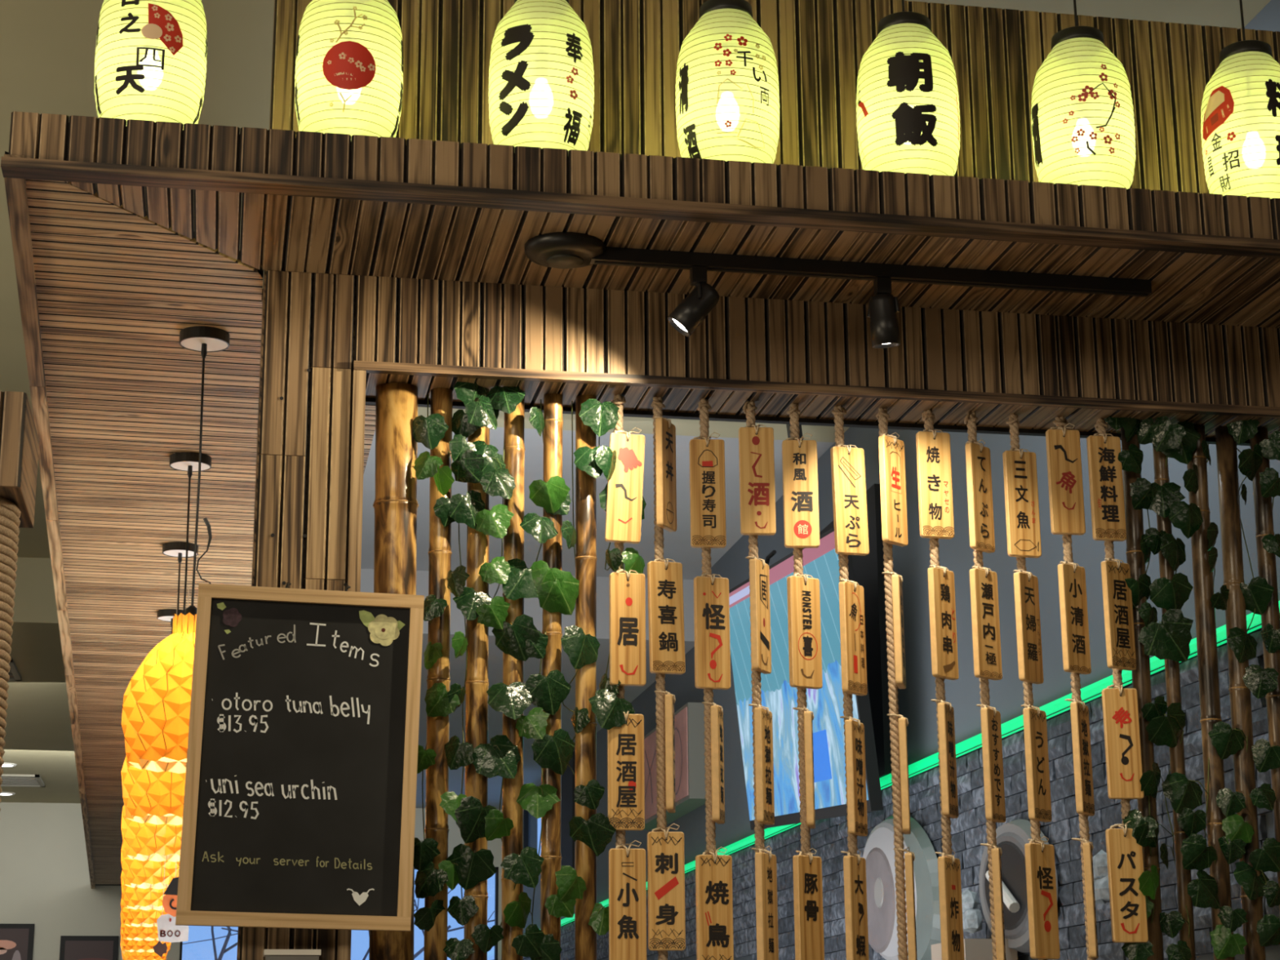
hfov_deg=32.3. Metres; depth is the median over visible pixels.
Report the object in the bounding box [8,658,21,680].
ceiling vent
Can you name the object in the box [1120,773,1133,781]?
print
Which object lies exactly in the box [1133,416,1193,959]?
ivy vine
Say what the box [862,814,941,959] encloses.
oval dish
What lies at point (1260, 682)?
ivy vine
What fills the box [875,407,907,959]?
rope
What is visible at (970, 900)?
rock
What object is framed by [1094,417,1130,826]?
rope
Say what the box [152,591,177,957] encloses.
card
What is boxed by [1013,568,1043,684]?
wooden plaque
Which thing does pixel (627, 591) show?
wooden plaque
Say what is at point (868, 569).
panel
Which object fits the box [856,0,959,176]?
paper lantern
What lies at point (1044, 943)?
wooden plaque
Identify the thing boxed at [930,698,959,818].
wooden plaque
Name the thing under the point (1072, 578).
wooden plaque
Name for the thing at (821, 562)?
television
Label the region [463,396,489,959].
bamboo pole
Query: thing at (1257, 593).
ivy vine
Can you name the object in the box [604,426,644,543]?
wooden plaque
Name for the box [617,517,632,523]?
print
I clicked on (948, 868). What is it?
wooden plaque
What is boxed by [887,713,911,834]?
wooden plaque
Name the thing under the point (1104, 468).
wooden plaque
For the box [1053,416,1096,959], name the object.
rope
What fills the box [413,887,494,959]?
bare tree
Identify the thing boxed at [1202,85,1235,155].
print
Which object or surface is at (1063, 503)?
print
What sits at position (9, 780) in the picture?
ceiling vent
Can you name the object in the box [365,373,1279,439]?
wooden beam
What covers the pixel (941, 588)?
wooden plaque
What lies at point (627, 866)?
wooden plaque
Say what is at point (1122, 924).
print
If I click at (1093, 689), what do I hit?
light strip
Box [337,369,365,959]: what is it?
trim
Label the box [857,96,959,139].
print
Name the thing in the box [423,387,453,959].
bamboo pole
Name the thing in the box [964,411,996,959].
rope
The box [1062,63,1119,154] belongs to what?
print
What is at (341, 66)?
print
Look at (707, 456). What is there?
wooden plaque
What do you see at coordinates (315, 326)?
wall
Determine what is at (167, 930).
card
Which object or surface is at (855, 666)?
print
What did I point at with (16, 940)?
framed picture
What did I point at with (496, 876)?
window
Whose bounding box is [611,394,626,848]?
rope
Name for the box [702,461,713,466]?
print
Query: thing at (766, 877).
wooden plaque
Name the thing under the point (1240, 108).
paper lantern
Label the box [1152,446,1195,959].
bamboo pole
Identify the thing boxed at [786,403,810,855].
rope
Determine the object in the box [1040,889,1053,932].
print
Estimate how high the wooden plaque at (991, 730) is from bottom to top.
0.297 m
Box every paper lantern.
[94,0,207,130]
[294,0,404,140]
[488,0,594,152]
[675,0,779,163]
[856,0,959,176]
[1031,0,1135,189]
[1200,0,1279,199]
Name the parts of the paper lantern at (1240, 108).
cord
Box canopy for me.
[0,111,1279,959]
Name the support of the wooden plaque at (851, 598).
hanging from the rope at (838, 412)
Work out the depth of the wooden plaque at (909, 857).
5.39 m
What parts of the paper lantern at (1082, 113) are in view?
cord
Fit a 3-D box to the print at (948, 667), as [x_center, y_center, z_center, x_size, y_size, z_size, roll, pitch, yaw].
[0.782,0.471,5.584,0.050,0.034,0.001,14,-20,-42]
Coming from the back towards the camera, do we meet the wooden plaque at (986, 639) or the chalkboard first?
the wooden plaque at (986, 639)
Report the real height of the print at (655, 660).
0.025 m
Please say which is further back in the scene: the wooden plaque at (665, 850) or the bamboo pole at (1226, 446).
the bamboo pole at (1226, 446)
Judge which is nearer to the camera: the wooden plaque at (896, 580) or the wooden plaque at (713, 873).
the wooden plaque at (713, 873)
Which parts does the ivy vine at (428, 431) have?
stem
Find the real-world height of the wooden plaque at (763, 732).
0.297 m
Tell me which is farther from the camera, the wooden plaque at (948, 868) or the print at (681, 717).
the print at (681, 717)
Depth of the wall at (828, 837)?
9.21 m
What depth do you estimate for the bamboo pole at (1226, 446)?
5.78 m
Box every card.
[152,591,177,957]
[156,591,189,942]
[162,584,189,916]
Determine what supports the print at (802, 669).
attached to the wooden plaque at (805, 655)
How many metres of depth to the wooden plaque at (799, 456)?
5.62 m
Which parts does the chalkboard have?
frame rail, frame rail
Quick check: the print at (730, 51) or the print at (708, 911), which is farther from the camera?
the print at (730, 51)
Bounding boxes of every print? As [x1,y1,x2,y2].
[64,940,113,959]
[141,5,181,52]
[322,40,375,89]
[327,52,374,80]
[566,66,577,99]
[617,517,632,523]
[619,597,638,675]
[628,781,635,790]
[644,706,688,820]
[653,660,684,671]
[654,876,678,899]
[692,535,725,545]
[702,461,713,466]
[702,591,722,682]
[705,911,711,925]
[713,34,747,127]
[751,435,767,528]
[793,520,811,538]
[798,632,817,659]
[800,668,813,677]
[848,633,867,693]
[852,592,861,673]
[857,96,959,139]
[889,451,902,493]
[922,525,954,536]
[942,661,955,671]
[976,542,995,551]
[980,670,1002,678]
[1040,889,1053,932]
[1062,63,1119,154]
[1062,502,1075,509]
[1069,665,1091,672]
[1095,528,1126,538]
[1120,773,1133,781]
[1120,923,1139,933]
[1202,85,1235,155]
[1204,90,1231,133]
[1210,112,1217,125]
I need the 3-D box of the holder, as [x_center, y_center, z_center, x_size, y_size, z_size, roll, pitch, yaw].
[-0.784,1.281,4.926,0.126,0.452,0.102,2,-15,-10]
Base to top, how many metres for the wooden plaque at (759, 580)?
0.297 m
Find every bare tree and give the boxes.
[182,883,494,959]
[211,907,418,959]
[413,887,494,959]
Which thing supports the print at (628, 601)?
attached to the wooden plaque at (627, 591)
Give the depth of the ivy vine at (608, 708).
5.52 m
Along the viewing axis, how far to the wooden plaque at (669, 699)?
5.38 m
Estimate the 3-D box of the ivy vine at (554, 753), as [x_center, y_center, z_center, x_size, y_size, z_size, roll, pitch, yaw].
[-0.170,0.440,5.442,0.244,1.342,0.117,2,-15,-10]
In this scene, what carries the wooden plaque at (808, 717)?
hanging from the rope at (793, 411)
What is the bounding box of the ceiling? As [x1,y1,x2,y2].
[0,0,1271,579]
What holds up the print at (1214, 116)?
on the paper lantern at (1240, 108)
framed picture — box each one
[0,923,35,959]
[59,935,119,959]
[643,702,706,830]
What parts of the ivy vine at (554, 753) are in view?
stem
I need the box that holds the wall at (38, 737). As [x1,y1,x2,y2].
[0,557,694,808]
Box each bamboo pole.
[368,382,418,959]
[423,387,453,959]
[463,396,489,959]
[501,396,524,959]
[540,393,563,959]
[574,395,597,959]
[1120,426,1164,959]
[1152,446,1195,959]
[1186,424,1235,959]
[1214,426,1266,959]
[1249,427,1279,916]
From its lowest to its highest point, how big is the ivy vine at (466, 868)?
1.362 m
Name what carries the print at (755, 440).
attached to the wooden plaque at (756, 442)
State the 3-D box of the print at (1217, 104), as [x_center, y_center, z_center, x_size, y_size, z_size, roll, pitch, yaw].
[1.490,-0.953,5.700,0.032,0.101,0.088,2,-15,-10]
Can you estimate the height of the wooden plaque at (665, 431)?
0.297 m
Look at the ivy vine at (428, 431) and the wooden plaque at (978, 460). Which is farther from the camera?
the wooden plaque at (978, 460)
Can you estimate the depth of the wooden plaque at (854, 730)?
5.46 m
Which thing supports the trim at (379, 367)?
attached to the wall at (315, 326)
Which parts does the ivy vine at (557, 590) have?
stem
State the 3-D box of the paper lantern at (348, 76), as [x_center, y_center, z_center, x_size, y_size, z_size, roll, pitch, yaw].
[-0.703,-1.281,5.404,0.258,1.114,0.260,2,-15,-10]
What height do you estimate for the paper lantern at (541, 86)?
1.114 m
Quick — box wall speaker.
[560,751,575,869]
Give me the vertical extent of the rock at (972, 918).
0.108 m
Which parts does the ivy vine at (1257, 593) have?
stem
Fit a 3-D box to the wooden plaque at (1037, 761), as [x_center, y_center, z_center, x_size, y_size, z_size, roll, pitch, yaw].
[0.993,0.713,5.577,0.053,0.297,0.088,-12,-19,38]
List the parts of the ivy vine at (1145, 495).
stem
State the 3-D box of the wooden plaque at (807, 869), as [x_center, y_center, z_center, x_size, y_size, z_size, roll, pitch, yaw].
[0.402,1.047,5.371,0.088,0.302,0.053,14,-20,-42]
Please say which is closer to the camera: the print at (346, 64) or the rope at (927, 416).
the print at (346, 64)
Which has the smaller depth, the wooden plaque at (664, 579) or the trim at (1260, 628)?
the wooden plaque at (664, 579)
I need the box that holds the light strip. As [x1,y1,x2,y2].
[539,600,1279,929]
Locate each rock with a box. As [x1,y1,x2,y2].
[961,888,979,914]
[962,908,982,933]
[1092,849,1107,879]
[1093,875,1109,904]
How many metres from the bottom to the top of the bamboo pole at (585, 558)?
1.618 m
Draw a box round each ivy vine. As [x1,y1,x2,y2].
[412,394,475,959]
[433,381,499,925]
[452,385,544,953]
[502,399,579,959]
[525,400,616,935]
[573,399,646,729]
[1102,416,1185,959]
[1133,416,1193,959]
[1160,421,1247,959]
[1208,418,1274,932]
[1242,431,1279,946]
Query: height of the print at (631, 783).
0.028 m
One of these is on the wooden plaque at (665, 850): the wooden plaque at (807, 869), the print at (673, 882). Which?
the print at (673, 882)
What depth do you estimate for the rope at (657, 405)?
5.43 m
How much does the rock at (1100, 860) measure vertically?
0.120 m
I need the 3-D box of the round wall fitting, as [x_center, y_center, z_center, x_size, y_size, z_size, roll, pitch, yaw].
[1.425,1.570,8.549,0.112,0.513,0.756,2,-15,-10]
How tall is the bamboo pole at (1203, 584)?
1.618 m
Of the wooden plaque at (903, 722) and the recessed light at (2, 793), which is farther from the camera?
the recessed light at (2, 793)
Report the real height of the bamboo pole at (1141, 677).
1.618 m
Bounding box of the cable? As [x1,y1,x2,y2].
[764,550,776,565]
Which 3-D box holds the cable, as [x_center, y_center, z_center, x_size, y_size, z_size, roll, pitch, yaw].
[0.699,0.489,11.874,0.024,0.183,0.212,2,-15,-10]
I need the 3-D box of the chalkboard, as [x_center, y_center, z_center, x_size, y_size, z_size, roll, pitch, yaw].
[-0.778,0.627,5.101,0.524,0.804,0.051,4,-16,-10]
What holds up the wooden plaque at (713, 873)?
hanging from the rope at (704, 407)
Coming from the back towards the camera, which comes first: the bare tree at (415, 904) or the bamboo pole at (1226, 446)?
the bare tree at (415, 904)
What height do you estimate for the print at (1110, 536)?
0.025 m
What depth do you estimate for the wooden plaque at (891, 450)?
5.67 m
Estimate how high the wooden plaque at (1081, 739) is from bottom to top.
0.297 m
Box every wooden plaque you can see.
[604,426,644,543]
[607,711,644,830]
[608,568,645,686]
[608,840,646,959]
[647,557,685,674]
[647,823,685,951]
[652,416,676,532]
[653,690,675,813]
[688,431,726,548]
[693,573,730,689]
[695,846,733,959]
[702,702,725,823]
[738,423,776,535]
[745,555,771,674]
[748,703,774,825]
[751,845,778,959]
[782,432,819,547]
[786,573,822,688]
[792,707,815,828]
[792,848,824,959]
[830,443,869,555]
[838,578,867,695]
[840,715,867,836]
[840,848,869,959]
[878,432,907,546]
[881,571,906,688]
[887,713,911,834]
[893,846,917,959]
[915,428,954,538]
[927,564,958,679]
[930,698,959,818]
[934,849,964,959]
[964,439,995,553]
[969,565,1002,680]
[976,704,1005,822]
[980,843,1006,959]
[1002,448,1041,558]
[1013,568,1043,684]
[1021,704,1052,822]
[1024,835,1060,959]
[1045,422,1085,535]
[1057,560,1091,674]
[1064,698,1094,816]
[1071,838,1098,959]
[1086,432,1126,541]
[1101,557,1136,671]
[1102,684,1143,799]
[1105,820,1148,942]
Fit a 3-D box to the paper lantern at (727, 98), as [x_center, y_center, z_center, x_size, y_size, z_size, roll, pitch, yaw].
[0.215,-1.242,5.573,0.258,1.114,0.260,2,-15,-10]
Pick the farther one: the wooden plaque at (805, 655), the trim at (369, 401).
the trim at (369, 401)
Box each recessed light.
[0,791,15,795]
[1,762,17,767]
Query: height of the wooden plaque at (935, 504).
0.297 m
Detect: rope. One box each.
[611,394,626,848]
[650,396,667,959]
[697,398,715,854]
[742,400,764,853]
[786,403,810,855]
[831,404,857,856]
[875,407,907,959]
[921,409,951,857]
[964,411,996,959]
[1005,413,1047,959]
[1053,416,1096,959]
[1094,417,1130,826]
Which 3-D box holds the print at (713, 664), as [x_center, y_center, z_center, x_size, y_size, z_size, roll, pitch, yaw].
[0.181,0.388,5.482,0.050,0.231,0.001,4,-16,-17]
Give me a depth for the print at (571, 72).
5.30 m
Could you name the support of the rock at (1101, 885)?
attached to the wall at (828, 837)
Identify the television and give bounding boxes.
[728,424,883,830]
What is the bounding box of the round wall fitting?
[978,818,1057,952]
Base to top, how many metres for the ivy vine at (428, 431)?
1.413 m
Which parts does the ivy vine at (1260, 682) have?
stem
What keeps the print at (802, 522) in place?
attached to the wooden plaque at (799, 456)
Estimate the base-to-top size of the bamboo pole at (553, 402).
1.618 m
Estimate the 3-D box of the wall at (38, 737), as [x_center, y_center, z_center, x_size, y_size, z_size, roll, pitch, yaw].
[-3.573,1.957,19.011,12.400,0.570,10.000,2,-15,-10]
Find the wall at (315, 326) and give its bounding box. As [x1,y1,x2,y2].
[236,0,1279,959]
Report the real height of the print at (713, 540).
0.025 m
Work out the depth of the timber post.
4.55 m
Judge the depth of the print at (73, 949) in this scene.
22.81 m
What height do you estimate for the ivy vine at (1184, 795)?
1.411 m
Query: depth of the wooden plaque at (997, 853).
5.43 m
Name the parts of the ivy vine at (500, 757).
stem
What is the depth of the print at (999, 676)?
5.60 m
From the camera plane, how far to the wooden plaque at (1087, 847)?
5.48 m
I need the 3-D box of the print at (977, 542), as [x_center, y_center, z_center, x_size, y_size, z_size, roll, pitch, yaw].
[0.890,0.170,5.685,0.001,0.015,0.086,-15,-21,42]
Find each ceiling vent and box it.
[0,773,44,786]
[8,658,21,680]
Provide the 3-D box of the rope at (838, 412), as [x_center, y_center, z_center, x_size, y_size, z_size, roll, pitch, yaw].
[0.522,0.591,5.526,0.038,1.628,0.035,14,-21,-42]
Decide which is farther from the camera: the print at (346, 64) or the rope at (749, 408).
the rope at (749, 408)
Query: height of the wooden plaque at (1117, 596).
0.297 m
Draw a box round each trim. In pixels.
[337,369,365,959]
[353,360,1279,417]
[364,397,1250,445]
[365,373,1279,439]
[560,623,1262,926]
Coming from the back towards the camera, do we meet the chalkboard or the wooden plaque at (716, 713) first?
the wooden plaque at (716, 713)
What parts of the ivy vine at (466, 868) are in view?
stem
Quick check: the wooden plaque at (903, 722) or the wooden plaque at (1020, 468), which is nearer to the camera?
the wooden plaque at (903, 722)
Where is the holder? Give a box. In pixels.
[262,949,320,959]
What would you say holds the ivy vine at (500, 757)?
attached to the bamboo pole at (514, 447)
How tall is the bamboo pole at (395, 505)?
1.618 m
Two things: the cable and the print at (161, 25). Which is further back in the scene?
the cable
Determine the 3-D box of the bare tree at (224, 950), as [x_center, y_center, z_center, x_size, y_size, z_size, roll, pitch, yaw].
[-4.325,6.029,24.968,4.656,4.774,0.515,2,-15,-10]
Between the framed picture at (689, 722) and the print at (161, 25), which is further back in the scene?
the framed picture at (689, 722)
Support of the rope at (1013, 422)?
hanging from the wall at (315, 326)
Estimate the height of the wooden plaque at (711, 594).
0.297 m
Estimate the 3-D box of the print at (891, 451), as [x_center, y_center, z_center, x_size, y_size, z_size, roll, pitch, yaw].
[0.659,-0.020,5.691,0.001,0.108,0.046,-14,-20,42]
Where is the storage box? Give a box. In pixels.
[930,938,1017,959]
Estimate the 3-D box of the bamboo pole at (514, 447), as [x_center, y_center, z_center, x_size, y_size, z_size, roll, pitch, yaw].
[-0.310,0.565,5.409,0.056,1.618,0.056,-9,-17,29]
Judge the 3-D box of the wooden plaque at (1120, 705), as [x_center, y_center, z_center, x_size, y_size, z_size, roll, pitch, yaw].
[1.228,0.666,5.633,0.088,0.297,0.053,1,-15,-5]
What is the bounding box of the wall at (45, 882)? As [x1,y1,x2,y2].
[0,802,502,959]
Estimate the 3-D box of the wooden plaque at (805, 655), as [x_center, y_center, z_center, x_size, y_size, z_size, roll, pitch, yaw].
[0.408,0.377,5.551,0.088,0.297,0.053,8,-17,-28]
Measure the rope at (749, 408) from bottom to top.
1.628 m
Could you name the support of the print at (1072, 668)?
attached to the wooden plaque at (1072, 578)
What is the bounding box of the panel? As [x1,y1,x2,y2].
[819,483,891,777]
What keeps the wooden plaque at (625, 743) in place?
hanging from the rope at (619, 400)
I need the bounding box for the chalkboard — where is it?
[175,582,424,931]
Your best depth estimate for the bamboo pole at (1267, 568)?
5.83 m
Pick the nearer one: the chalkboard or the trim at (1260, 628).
the chalkboard
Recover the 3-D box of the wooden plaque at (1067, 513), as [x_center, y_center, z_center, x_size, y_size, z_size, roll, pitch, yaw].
[1.111,-0.002,5.790,0.088,0.302,0.053,2,-15,-8]
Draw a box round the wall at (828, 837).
[523,0,1279,959]
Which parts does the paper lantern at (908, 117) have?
cord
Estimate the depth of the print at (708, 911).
5.30 m
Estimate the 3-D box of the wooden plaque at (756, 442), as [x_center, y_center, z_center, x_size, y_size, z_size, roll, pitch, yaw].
[0.297,-0.002,5.632,0.088,0.297,0.053,0,-15,-3]
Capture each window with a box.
[179,866,498,959]
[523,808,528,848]
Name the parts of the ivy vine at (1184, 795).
stem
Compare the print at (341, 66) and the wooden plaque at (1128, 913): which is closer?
the print at (341, 66)
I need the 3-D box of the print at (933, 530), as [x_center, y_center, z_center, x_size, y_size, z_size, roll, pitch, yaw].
[0.766,0.130,5.665,0.086,0.025,0.001,3,-15,-12]
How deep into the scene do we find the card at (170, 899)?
8.59 m
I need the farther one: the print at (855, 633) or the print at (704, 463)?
the print at (704, 463)
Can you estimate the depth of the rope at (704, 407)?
5.45 m
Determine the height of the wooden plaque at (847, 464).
0.297 m
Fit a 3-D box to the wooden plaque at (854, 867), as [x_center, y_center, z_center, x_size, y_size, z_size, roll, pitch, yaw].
[0.518,1.052,5.394,0.053,0.302,0.088,-10,-18,31]
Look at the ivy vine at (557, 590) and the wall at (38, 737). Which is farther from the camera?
the wall at (38, 737)
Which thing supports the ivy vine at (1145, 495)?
attached to the bamboo pole at (1141, 677)
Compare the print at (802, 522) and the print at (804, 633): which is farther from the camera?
the print at (802, 522)
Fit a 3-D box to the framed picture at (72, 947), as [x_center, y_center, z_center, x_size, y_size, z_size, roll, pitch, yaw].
[-5.694,5.064,22.773,0.585,0.710,0.047,2,-15,-10]
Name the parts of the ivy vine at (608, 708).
stem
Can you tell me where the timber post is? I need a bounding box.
[0,391,39,810]
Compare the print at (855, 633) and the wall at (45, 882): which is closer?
the print at (855, 633)

